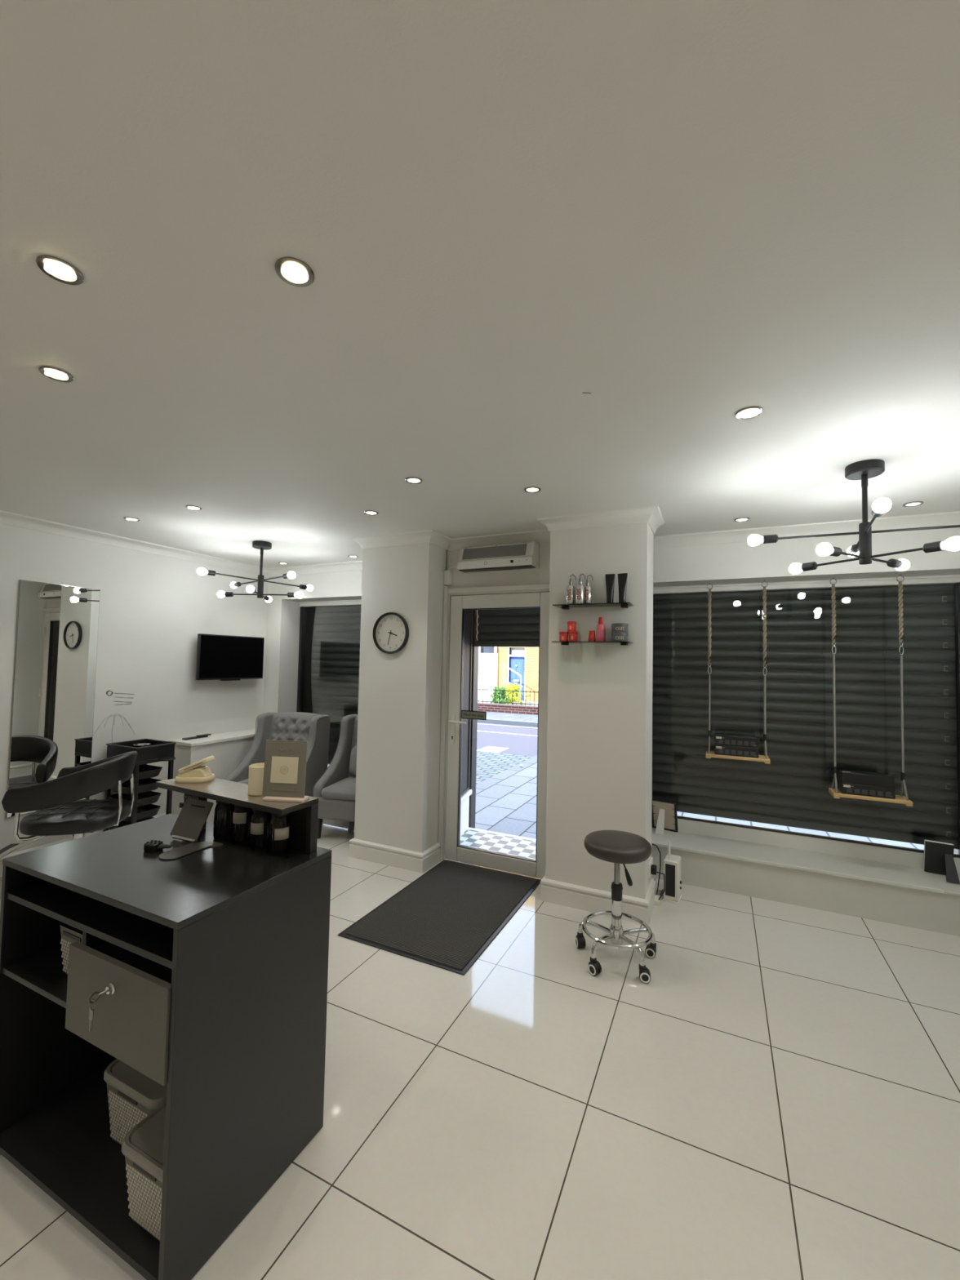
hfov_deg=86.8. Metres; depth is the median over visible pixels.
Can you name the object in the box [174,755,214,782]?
telephone
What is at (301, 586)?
socket
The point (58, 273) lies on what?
recessed light
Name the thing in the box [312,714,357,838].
armchair
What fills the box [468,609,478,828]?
trim
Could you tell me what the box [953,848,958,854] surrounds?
wall
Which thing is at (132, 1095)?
storage basket
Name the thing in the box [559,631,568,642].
jar
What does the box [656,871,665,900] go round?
power cable
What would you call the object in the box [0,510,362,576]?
trim
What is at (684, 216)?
ceiling
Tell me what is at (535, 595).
door
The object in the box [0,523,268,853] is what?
wall
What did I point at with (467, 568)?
outlet
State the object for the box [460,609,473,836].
window
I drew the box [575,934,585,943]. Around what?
hood
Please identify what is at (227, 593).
socket
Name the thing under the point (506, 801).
pavement
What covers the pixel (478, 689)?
railing
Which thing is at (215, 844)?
phone stand
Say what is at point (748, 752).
product box
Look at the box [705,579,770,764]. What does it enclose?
swing
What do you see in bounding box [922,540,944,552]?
socket
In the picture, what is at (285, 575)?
socket
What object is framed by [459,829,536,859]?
step
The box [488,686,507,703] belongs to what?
shrub
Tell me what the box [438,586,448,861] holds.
cable trunking
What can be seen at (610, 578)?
tube
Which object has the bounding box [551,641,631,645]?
glass shelf
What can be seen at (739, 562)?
wall
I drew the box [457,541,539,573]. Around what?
air conditioner
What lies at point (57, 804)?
salon chair
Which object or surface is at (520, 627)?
roller shutter
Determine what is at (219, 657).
television
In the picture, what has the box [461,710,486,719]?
door sign
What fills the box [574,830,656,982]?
stool
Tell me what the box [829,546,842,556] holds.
socket
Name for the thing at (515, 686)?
shrub
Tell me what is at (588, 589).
spray bottle
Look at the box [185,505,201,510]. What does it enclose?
recessed light
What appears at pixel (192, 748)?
trim
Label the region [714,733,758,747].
product box
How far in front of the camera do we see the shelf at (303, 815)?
1.69 m
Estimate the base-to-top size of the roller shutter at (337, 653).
1.812 m
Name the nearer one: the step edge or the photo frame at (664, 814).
the photo frame at (664, 814)
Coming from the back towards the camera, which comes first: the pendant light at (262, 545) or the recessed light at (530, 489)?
the pendant light at (262, 545)
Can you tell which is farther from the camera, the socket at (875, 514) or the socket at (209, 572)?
the socket at (209, 572)
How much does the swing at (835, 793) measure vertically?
1.449 m
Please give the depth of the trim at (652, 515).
3.67 m
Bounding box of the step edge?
[466,826,536,841]
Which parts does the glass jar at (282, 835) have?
lid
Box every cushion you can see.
[238,778,248,784]
[320,776,355,800]
[349,745,356,776]
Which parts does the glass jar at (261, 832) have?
lid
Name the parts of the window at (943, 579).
head trim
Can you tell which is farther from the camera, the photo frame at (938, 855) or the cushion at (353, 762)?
the cushion at (353, 762)
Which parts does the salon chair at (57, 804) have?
seat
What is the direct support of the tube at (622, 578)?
on the glass shelf at (624, 605)
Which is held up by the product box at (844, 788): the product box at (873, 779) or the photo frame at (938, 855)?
the product box at (873, 779)
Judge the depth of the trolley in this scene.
3.99 m
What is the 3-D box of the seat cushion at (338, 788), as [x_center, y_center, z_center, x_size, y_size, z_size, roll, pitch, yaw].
[-1.053,1.298,4.465,0.498,0.093,0.535,1,-2,12]
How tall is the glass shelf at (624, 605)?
0.022 m
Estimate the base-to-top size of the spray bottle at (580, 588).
0.195 m
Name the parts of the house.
door frame, door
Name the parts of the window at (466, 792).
sill, panel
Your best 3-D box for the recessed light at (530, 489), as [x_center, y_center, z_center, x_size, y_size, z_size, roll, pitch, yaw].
[0.287,-0.821,2.771,0.092,0.008,0.092,0,-3,25]
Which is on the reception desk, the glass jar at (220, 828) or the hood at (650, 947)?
the glass jar at (220, 828)
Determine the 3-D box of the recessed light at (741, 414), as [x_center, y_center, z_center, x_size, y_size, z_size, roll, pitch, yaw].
[0.999,-0.840,1.885,0.092,0.015,0.092,0,-3,25]
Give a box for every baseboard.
[0,813,165,877]
[349,837,440,873]
[540,875,655,924]
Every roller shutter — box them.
[315,604,360,764]
[476,608,539,647]
[652,583,959,849]
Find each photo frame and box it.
[651,797,678,835]
[923,839,959,884]
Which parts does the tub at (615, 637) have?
grey tub, lid, lid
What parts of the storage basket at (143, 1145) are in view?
lid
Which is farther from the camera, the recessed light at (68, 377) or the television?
the television
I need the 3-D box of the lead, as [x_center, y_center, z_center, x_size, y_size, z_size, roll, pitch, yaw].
[1.177,1.505,3.365,0.025,0.362,0.217,0,-3,31]
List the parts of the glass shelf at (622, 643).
glass panel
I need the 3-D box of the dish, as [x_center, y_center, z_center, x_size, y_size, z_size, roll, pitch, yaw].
[-2.727,0.853,4.093,0.120,0.022,0.120,0,-3,25]
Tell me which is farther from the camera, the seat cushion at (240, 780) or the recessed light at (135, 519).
the seat cushion at (240, 780)
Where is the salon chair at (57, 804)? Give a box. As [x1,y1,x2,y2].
[0,751,137,858]
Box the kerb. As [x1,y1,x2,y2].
[477,718,537,726]
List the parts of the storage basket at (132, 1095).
lid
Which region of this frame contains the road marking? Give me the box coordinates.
[476,723,537,752]
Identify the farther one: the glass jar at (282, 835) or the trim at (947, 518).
the trim at (947, 518)
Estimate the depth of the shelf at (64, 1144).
1.46 m
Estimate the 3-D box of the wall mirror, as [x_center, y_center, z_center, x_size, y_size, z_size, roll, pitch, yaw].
[-3.111,0.408,3.727,0.010,1.635,0.504,0,-3,25]
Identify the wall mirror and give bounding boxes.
[5,579,100,817]
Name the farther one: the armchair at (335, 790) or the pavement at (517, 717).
the pavement at (517, 717)
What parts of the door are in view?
handle plate, lever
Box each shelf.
[0,1057,159,1279]
[2,943,67,1008]
[6,880,173,968]
[155,777,318,853]
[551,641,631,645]
[552,602,632,609]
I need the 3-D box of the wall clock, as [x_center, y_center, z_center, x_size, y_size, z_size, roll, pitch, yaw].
[-0.679,-0.053,3.847,0.316,0.316,0.034,0,-3,25]
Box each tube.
[604,573,615,603]
[617,573,627,602]
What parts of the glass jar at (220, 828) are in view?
lid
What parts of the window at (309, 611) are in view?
frame, head trim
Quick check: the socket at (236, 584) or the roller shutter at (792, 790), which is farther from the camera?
the socket at (236, 584)
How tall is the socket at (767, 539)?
0.040 m
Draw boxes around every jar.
[213,800,234,839]
[231,804,253,844]
[249,808,271,849]
[268,813,290,855]
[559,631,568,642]
[567,621,576,631]
[568,631,577,642]
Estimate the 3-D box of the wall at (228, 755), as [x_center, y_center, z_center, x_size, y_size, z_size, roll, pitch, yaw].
[-2.432,1.310,4.854,0.285,0.735,0.930,0,-3,25]
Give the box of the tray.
[106,738,174,765]
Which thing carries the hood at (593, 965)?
attached to the stool
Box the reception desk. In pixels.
[0,813,331,1279]
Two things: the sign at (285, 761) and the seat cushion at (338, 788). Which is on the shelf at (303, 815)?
the sign at (285, 761)
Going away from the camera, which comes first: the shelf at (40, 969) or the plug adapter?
the shelf at (40, 969)
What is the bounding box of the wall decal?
[106,690,133,705]
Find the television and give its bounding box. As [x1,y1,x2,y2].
[195,633,264,680]
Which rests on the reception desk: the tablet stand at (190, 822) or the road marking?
the tablet stand at (190, 822)
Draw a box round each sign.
[262,739,308,802]
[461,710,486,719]
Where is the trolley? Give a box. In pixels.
[103,738,176,831]
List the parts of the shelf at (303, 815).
shelf, panel, leg panel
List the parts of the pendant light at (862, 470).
bulb, bulb, arm, bulb, arm, arm, bulb, stem, arm, bulb, arm, arm, bulb, arm, bulb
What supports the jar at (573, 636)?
on the glass shelf at (622, 643)
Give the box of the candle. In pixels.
[248,762,264,795]
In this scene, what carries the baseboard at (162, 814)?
attached to the wall at (153, 609)
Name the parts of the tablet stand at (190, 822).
rest plate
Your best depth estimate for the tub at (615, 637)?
3.03 m
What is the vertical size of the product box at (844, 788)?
0.068 m
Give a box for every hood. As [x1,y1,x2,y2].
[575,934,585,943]
[588,960,600,969]
[639,967,649,974]
[645,943,656,951]
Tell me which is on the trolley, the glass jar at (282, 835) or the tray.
the tray
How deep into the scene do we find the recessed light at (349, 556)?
4.66 m
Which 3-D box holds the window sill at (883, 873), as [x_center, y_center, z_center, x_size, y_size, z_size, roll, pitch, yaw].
[1.786,1.464,3.559,2.160,0.024,0.382,0,-3,25]
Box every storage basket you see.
[60,921,83,974]
[103,1058,166,1145]
[121,1102,165,1241]
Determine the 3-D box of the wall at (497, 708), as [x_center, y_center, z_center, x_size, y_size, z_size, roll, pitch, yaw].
[0.886,2.068,15.276,12.000,0.245,0.260,0,-3,25]
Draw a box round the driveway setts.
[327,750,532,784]
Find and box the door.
[442,583,549,879]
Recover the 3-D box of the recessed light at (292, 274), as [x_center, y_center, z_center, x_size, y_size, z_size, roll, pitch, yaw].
[-0.453,-0.897,1.242,0.092,0.013,0.092,0,-3,25]
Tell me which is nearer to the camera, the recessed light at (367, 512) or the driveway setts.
the recessed light at (367, 512)
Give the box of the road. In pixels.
[476,722,537,756]
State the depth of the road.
10.71 m
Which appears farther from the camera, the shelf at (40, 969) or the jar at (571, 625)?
the jar at (571, 625)
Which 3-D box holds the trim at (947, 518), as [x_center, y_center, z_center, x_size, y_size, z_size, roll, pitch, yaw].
[1.970,-0.723,3.442,2.590,0.075,0.070,0,-3,25]
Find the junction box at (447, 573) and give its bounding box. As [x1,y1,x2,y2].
[444,565,457,585]
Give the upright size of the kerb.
0.300 m
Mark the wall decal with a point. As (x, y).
(108, 691)
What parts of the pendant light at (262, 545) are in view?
bulb, bulb, bulb, arm, arm, arm, bulb, stem, arm, arm, arm, bulb, bulb, bulb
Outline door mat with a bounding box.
[337,859,540,975]
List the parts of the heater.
handle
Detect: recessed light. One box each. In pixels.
[35,254,84,284]
[38,365,74,382]
[124,516,139,521]
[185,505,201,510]
[274,257,314,287]
[347,555,358,557]
[364,510,378,515]
[404,476,422,484]
[524,486,541,493]
[733,517,750,522]
[734,406,763,419]
[902,501,924,506]
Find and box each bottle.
[565,573,576,604]
[575,573,586,604]
[584,574,593,603]
[595,617,605,642]
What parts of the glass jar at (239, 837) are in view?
lid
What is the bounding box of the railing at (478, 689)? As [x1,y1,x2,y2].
[477,688,537,706]
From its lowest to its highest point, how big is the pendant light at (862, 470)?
0.462 m
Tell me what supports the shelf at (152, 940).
attached to the reception desk
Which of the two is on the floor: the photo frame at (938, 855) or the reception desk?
the reception desk
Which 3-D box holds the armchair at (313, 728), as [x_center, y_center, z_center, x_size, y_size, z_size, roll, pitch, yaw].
[-1.849,1.184,4.609,0.645,0.989,0.740,1,-2,14]
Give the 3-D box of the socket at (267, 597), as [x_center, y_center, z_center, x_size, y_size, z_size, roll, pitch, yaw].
[-1.863,-0.363,4.435,0.041,0.040,0.064,2,-2,-12]
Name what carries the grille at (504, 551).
attached to the air conditioner
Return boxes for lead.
[652,844,661,894]
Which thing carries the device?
on the reception desk
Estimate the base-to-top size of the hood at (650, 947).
0.028 m
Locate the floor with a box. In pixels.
[0,818,959,1279]
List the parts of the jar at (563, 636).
lid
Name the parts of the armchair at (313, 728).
backrest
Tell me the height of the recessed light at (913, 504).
0.008 m
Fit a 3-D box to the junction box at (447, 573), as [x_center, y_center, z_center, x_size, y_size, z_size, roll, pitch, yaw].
[-0.194,-0.503,3.935,0.176,0.149,0.054,0,-3,25]
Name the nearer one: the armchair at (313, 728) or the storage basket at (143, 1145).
the storage basket at (143, 1145)
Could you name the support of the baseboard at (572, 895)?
attached to the wall at (599, 741)
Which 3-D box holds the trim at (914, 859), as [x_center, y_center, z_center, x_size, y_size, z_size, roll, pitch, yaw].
[1.985,1.417,3.688,2.410,0.089,0.065,0,-3,25]
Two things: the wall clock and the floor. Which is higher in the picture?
the wall clock
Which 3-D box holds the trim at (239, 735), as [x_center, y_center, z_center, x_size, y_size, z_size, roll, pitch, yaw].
[-2.419,0.926,4.857,0.305,0.033,0.950,0,-3,25]
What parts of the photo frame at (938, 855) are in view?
frame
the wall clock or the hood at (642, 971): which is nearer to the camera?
the hood at (642, 971)
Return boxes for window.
[296,599,361,768]
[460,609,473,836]
[653,574,959,857]
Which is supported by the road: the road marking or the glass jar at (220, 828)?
the road marking
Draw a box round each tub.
[588,630,595,642]
[611,622,628,642]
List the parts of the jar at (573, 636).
lid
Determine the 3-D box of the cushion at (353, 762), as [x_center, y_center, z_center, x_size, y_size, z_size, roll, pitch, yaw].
[-1.016,1.112,4.657,0.380,0.282,0.133,1,-2,12]
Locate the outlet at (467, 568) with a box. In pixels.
[458,564,535,572]
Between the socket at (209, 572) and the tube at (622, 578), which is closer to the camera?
the tube at (622, 578)
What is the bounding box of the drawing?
[92,713,134,742]
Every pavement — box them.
[475,755,924,849]
[486,711,537,721]
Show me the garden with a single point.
(480, 700)
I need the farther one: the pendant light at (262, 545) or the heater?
the pendant light at (262, 545)
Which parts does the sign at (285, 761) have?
cream panel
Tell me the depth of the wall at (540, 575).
3.80 m
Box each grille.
[462,543,526,559]
[665,863,675,897]
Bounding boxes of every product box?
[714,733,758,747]
[714,744,759,758]
[837,769,894,787]
[838,780,895,799]
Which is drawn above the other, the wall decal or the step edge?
the wall decal
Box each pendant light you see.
[196,540,313,602]
[747,458,959,574]
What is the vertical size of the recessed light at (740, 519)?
0.008 m
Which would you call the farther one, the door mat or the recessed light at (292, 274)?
the door mat
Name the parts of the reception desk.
panel, drawer, panel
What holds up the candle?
on the shelf at (303, 815)
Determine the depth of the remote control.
4.64 m
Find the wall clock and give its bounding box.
[373,612,408,653]
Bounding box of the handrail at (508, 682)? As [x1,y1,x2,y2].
[502,664,522,696]
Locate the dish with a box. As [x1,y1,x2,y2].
[133,742,151,747]
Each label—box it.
[611,626,627,632]
[611,635,627,642]
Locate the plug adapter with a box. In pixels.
[653,894,660,905]
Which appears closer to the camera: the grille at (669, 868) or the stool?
the stool
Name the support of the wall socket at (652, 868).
attached to the wall at (599, 741)
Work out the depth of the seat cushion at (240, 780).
4.46 m
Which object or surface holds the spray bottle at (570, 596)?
on the glass shelf at (624, 605)
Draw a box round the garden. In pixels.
[477,699,537,706]
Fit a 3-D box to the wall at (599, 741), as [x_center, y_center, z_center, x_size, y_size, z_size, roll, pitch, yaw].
[0.091,0.444,3.651,2.155,2.465,0.315,0,-3,25]
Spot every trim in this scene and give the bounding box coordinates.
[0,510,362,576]
[168,728,256,746]
[189,746,195,764]
[351,505,664,550]
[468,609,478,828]
[651,817,959,873]
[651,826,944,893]
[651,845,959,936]
[653,511,959,548]
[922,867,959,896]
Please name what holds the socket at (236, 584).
attached to the pendant light at (262, 545)
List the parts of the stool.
wheel trim, leg, leg, seat, leg, leg, wheel trim, wheel trim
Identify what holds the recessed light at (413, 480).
in the ceiling
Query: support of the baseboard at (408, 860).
attached to the wall at (599, 741)
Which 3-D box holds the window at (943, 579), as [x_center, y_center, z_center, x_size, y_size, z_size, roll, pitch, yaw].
[2.000,0.478,3.718,2.410,1.790,0.085,0,-3,25]
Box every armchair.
[223,711,331,796]
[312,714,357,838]
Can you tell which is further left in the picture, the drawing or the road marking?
the drawing
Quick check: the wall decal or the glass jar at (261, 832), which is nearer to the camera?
the glass jar at (261, 832)
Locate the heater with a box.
[662,840,681,903]
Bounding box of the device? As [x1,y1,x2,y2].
[143,840,171,852]
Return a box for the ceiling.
[0,0,959,568]
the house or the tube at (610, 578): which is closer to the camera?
the tube at (610, 578)
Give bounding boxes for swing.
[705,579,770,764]
[828,573,912,806]
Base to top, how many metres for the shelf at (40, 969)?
0.017 m
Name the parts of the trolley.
drawer, drawer, drawer, drawer, drawer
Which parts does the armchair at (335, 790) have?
leg, seat, backrest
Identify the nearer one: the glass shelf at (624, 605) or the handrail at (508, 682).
the glass shelf at (624, 605)
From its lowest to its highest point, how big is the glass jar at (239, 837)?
0.140 m
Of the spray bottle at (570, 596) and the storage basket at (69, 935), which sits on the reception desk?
the storage basket at (69, 935)
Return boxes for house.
[477,646,538,702]
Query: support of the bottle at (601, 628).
on the glass shelf at (622, 643)
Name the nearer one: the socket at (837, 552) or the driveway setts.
the socket at (837, 552)
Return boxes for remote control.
[182,733,211,739]
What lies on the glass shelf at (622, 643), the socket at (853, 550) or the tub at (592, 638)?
the tub at (592, 638)
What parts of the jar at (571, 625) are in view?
lid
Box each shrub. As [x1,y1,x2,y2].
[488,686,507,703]
[504,683,524,704]
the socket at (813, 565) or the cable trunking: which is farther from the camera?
the cable trunking
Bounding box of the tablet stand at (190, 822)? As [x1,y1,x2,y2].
[158,798,213,859]
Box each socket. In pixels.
[205,569,216,576]
[224,591,233,596]
[234,582,241,586]
[263,595,270,600]
[282,573,288,578]
[287,592,295,597]
[299,584,307,589]
[648,857,657,879]
[762,534,777,543]
[800,561,817,571]
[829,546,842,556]
[849,544,858,554]
[871,510,884,517]
[886,558,902,568]
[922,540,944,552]
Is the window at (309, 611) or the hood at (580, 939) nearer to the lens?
the hood at (580, 939)
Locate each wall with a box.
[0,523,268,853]
[171,737,253,822]
[262,527,959,713]
[354,522,653,898]
[444,542,550,588]
[477,702,537,715]
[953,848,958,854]

